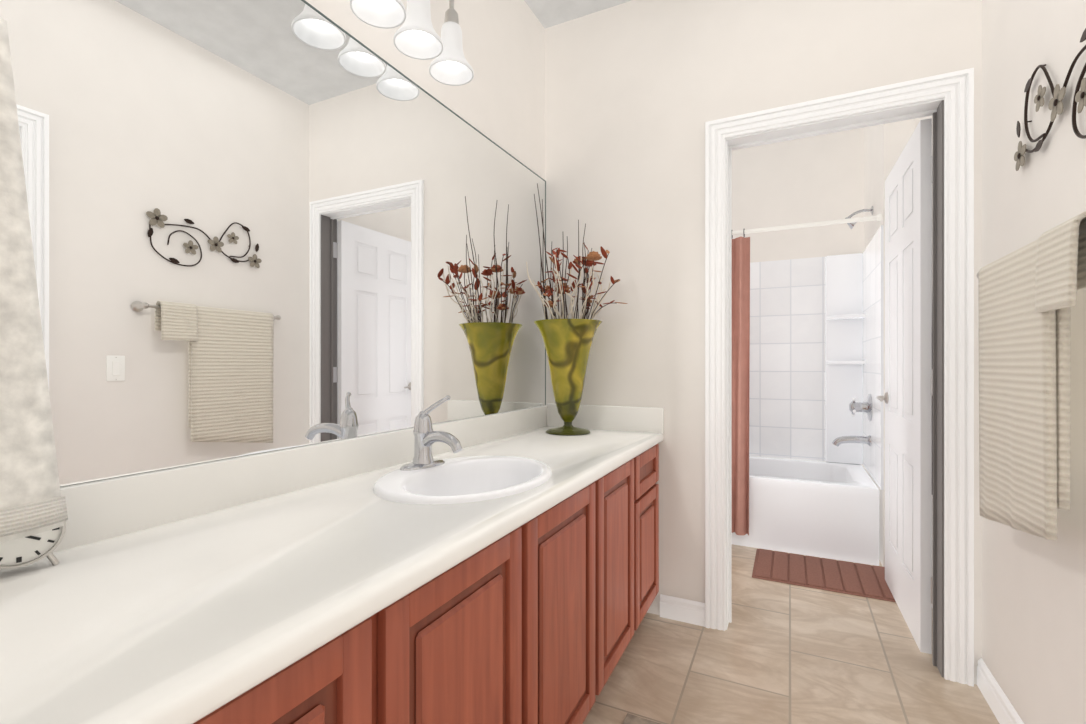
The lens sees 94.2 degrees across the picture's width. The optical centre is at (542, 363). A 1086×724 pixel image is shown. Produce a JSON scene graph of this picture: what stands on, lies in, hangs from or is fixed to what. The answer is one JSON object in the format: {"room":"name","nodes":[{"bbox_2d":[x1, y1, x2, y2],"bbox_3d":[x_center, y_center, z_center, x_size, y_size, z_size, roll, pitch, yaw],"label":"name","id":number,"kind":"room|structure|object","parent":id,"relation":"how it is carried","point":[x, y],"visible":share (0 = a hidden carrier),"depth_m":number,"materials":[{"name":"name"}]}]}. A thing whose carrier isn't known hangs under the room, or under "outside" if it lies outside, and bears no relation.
{"room":"bathroom","nodes":[
{"label":"bathroom","id":0,"kind":"room"},
{"bbox_2d":[60,0,544,487],"bbox_3d":[-0.352,-0.270,1.898,0.120,2.780,5.340,0,0,26],"label":"wall","id":1,"kind":"structure","parent":0,"point":[499,99],"depth_m":2.06,"materials":[{"name":"paint"}]},
{"bbox_2d":[0,18,67,542],"bbox_3d":[-0.831,-0.191,0.542,0.211,0.834,0.432,0,0,26],"label":"towel","id":2,"kind":"object","parent":1,"relation":"attached to","point":[32,501],"visible":1,"depth_m":0.65,"materials":[{"name":"beige fabric"}]},
{"bbox_2d":[0,0,545,486],"bbox_3d":[-0.416,-0.350,1.622,0.007,1.108,1.948,0,0,26],"label":"mirror","id":3,"kind":"object","parent":1,"relation":"attached to","point":[260,226],"visible":0.86,"depth_m":1.13,"materials":[{"name":"grey mirror"}]},
{"bbox_2d":[54,404,547,550],"bbox_3d":[-0.576,0.256,1.277,0.020,0.102,2.708,0,0,26],"label":"backsplash","id":4,"kind":"structure","parent":1,"relation":"attached to","point":[104,509],"depth_m":1.08,"materials":[{"name":"white stone"}]},
{"bbox_2d":[350,0,473,85],"bbox_3d":[-0.383,-1.165,1.484,0.187,0.470,0.530,0,0,26],"label":"sconce","id":5,"kind":"object","parent":1,"relation":"attached to","point":[416,35],"visible":1,"depth_m":1.51,"materials":[{"name":"white glass"}]},
{"bbox_2d":[524,0,631,27],"bbox_3d":[1.085,-1.690,1.195,3.320,0.060,5.340,0,0,26],"label":"ceiling","id":6,"kind":"structure","parent":0,"point":[549,13],"depth_m":2.36,"materials":[{"name":"paint"}]},
{"bbox_2d":[545,0,945,614],"bbox_3d":[0.750,-0.270,2.205,1.590,2.780,0.120,0,0,26],"label":"wall","id":7,"kind":"structure","parent":0,"point":[634,96],"depth_m":2.23,"materials":[{"name":"paint"}]},
{"bbox_2d":[548,404,663,430],"bbox_3d":[0.278,0.251,2.356,0.566,0.112,0.019,0,0,26],"label":"backsplash","id":8,"kind":"structure","parent":7,"relation":"attached to","point":[606,418],"depth_m":2.32,"materials":[{"name":"white stone"}]},
{"bbox_2d":[660,594,704,614],"bbox_3d":[0.409,1.073,2.446,0.766,0.095,0.014,0,0,26],"label":"baseboard","id":9,"kind":"structure","parent":7,"relation":"attached to","point":[665,601],"depth_m":2.20,"materials":[{"name":"white wood"}]},
{"bbox_2d":[705,68,973,686],"bbox_3d":[1.136,0.043,2.013,0.920,2.155,0.154,0,0,26],"label":"door frame","id":10,"kind":"structure","parent":7,"relation":"attached to","point":[945,101],"depth_m":1.86,"materials":[{"name":"white wood"}]},
{"bbox_2d":[583,544,998,723],"bbox_3d":[1.085,1.150,1.195,3.320,0.060,5.340,0,0,26],"label":"floor","id":11,"kind":"structure","parent":0,"point":[779,653],"depth_m":1.85,"materials":[{"name":"tile"}]},
{"bbox_2d":[208,447,658,723],"bbox_3d":[-0.326,0.732,1.160,0.568,0.777,2.697,0,0,26],"label":"bathroom vanity","id":12,"kind":"object","parent":11,"relation":"on","point":[500,568],"depth_m":1.06,"materials":[{"name":"brown wood"}]},
{"bbox_2d":[0,427,663,723],"bbox_3d":[-0.322,0.324,1.153,0.586,0.038,2.708,0,0,26],"label":"countertop","id":13,"kind":"structure","parent":12,"relation":"on","point":[181,621],"depth_m":0.69,"materials":[{"name":"white stone"}]},
{"bbox_2d":[0,521,66,568],"bbox_3d":[-0.774,0.249,0.741,0.090,0.115,0.103,0,0,26],"label":"alarm clock","id":14,"kind":"object","parent":13,"relation":"on","point":[23,551],"visible":0.46,"depth_m":0.74,"materials":[{"name":"silver metal"}]},
{"bbox_2d":[392,395,471,470],"bbox_3d":[-0.290,0.193,1.415,0.190,0.197,0.147,0,0,26],"label":"faucet","id":15,"kind":"object","parent":13,"relation":"on","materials":[{"name":"silver metal"}]},
{"bbox_2d":[324,451,583,514],"bbox_3d":[-0.199,0.375,1.356,0.424,0.167,0.544,0,0,26],"label":"sink","id":16,"kind":"object","parent":13,"relation":"in","point":[478,482],"depth_m":1.40,"materials":[{"name":"white ceramic"}]},
{"bbox_2d":[526,183,627,435],"bbox_3d":[0.127,-0.217,2.169,0.410,1.044,0.416,0,0,26],"label":"vase","id":17,"kind":"object","parent":13,"relation":"on","point":[567,342],"visible":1,"depth_m":2.17,"materials":[{"name":"green glass"}]},
{"bbox_2d":[623,713,660,723],"bbox_3d":[0.315,1.113,1.104,0.525,0.011,0.860,0,0,26],"label":"area rug","id":18,"kind":"object","parent":11,"relation":"on","point":[631,719],"visible":1,"depth_m":1.57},
{"bbox_2d":[732,456,879,565],"bbox_3d":[1.344,0.905,3.465,1.522,0.430,0.765,0,0,26],"label":"bathtub","id":19,"kind":"object","parent":11,"relation":"on","point":[829,510],"visible":0.65,"depth_m":2.96,"materials":[{"name":"white ceramic"}]},
{"bbox_2d":[752,549,895,601],"bbox_3d":[1.495,1.112,2.698,0.675,0.014,0.450,0,0,26],"label":"bath mat","id":20,"kind":"object","parent":11,"relation":"on","point":[856,579],"visible":0.96,"depth_m":2.66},
{"bbox_2d":[732,128,863,467],"bbox_3d":[1.661,-0.270,3.818,1.810,2.780,0.120,0,0,26],"label":"wall","id":21,"kind":"structure","parent":0,"point":[819,178],"depth_m":3.65,"materials":[{"name":"paint"}]},
{"bbox_2d":[749,257,825,460],"bbox_3d":[1.516,-0.035,3.816,1.550,1.450,0.012,0,0,26],"label":"wall","id":22,"kind":"structure","parent":21,"relation":"attached to","point":[787,369],"depth_m":3.68,"materials":[{"name":"tile"}]},
{"bbox_2d":[825,253,865,464],"bbox_3d":[2.063,-0.035,3.453,0.223,1.450,0.160,0,0,26],"label":"wall panel","id":23,"kind":"object","parent":22,"relation":"attached to","point":[844,317],"visible":1,"depth_m":3.49,"materials":[{"name":"white plastic"}]},
{"bbox_2d":[732,214,881,534],"bbox_3d":[1.154,0.104,3.077,1.525,1.852,0.071,0,0,26],"label":"shower curtain","id":24,"kind":"object","parent":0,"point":[740,362],"visible":0.25,"depth_m":3.05,"materials":[{"name":"red"}]},
{"bbox_2d":[864,0,981,684],"bbox_3d":[1.925,-0.270,2.593,0.260,2.780,1.850,0,0,26],"label":"wall","id":25,"kind":"structure","parent":0,"point":[963,34],"depth_m":1.78,"materials":[{"name":"paint"}]},
{"bbox_2d":[862,225,883,489],"bbox_3d":[2.031,-0.035,3.119,0.012,1.450,0.788,0,0,26],"label":"wall","id":26,"kind":"structure","parent":25,"relation":"attached to","point":[873,330],"depth_m":2.98,"materials":[{"name":"tile"}]},
{"bbox_2d":[832,206,872,445],"bbox_3d":[1.941,-0.227,3.170,0.220,1.502,0.170,0,0,26],"label":"shower fixtures","id":27,"kind":"object","parent":26,"relation":"attached to","point":[865,407],"visible":0.98,"depth_m":3.14,"materials":[{"name":"silver metal"}]},
{"bbox_2d":[876,118,931,653],"bbox_3d":[1.601,0.085,2.236,0.140,2.037,0.767,0,0,26],"label":"door","id":28,"kind":"structure","parent":25,"relation":"in","point":[906,397],"depth_m":2.08,"materials":[{"name":"white wood"}]},
{"bbox_2d":[915,0,1085,723],"bbox_3d":[1.517,-0.270,1.599,0.120,2.780,2.395,0,0,26],"label":"wall","id":29,"kind":"structure","parent":0,"point":[1034,623],"depth_m":1.37,"materials":[{"name":"paint"}]},
{"bbox_2d":[977,658,1023,723],"bbox_3d":[1.242,1.073,1.189,0.014,0.095,1.271,0,0,26],"label":"baseboard","id":30,"kind":"structure","parent":29,"relation":"attached to","point":[989,687],"depth_m":1.61,"materials":[{"name":"white wood"}]},
{"bbox_2d":[976,211,1085,540],"bbox_3d":[1.212,0.077,1.233,0.107,0.756,0.732,0,0,26],"label":"towel","id":31,"kind":"object","parent":29,"relation":"attached to","point":[1027,296],"visible":1,"depth_m":1.20,"materials":[{"name":"beige fabric"}]},
{"bbox_2d":[1034,211,1085,313],"bbox_3d":[1.104,-0.208,1.057,0.069,0.186,0.161,0,0,26],"label":"hand towel","id":32,"kind":"object","parent":31,"relation":"hanging from","point":[1060,250],"depth_m":1.05,"materials":[{"name":"beige fabric"}]},
{"bbox_2d":[1014,28,1085,170],"bbox_3d":[1.242,-0.640,1.199,0.023,0.289,0.585,0,0,26],"label":"artwork","id":33,"kind":"object","parent":29,"relation":"attached to","point":[1055,105],"visible":1,"depth_m":1.25,"materials":[{"name":"brown metal"}]}
]}

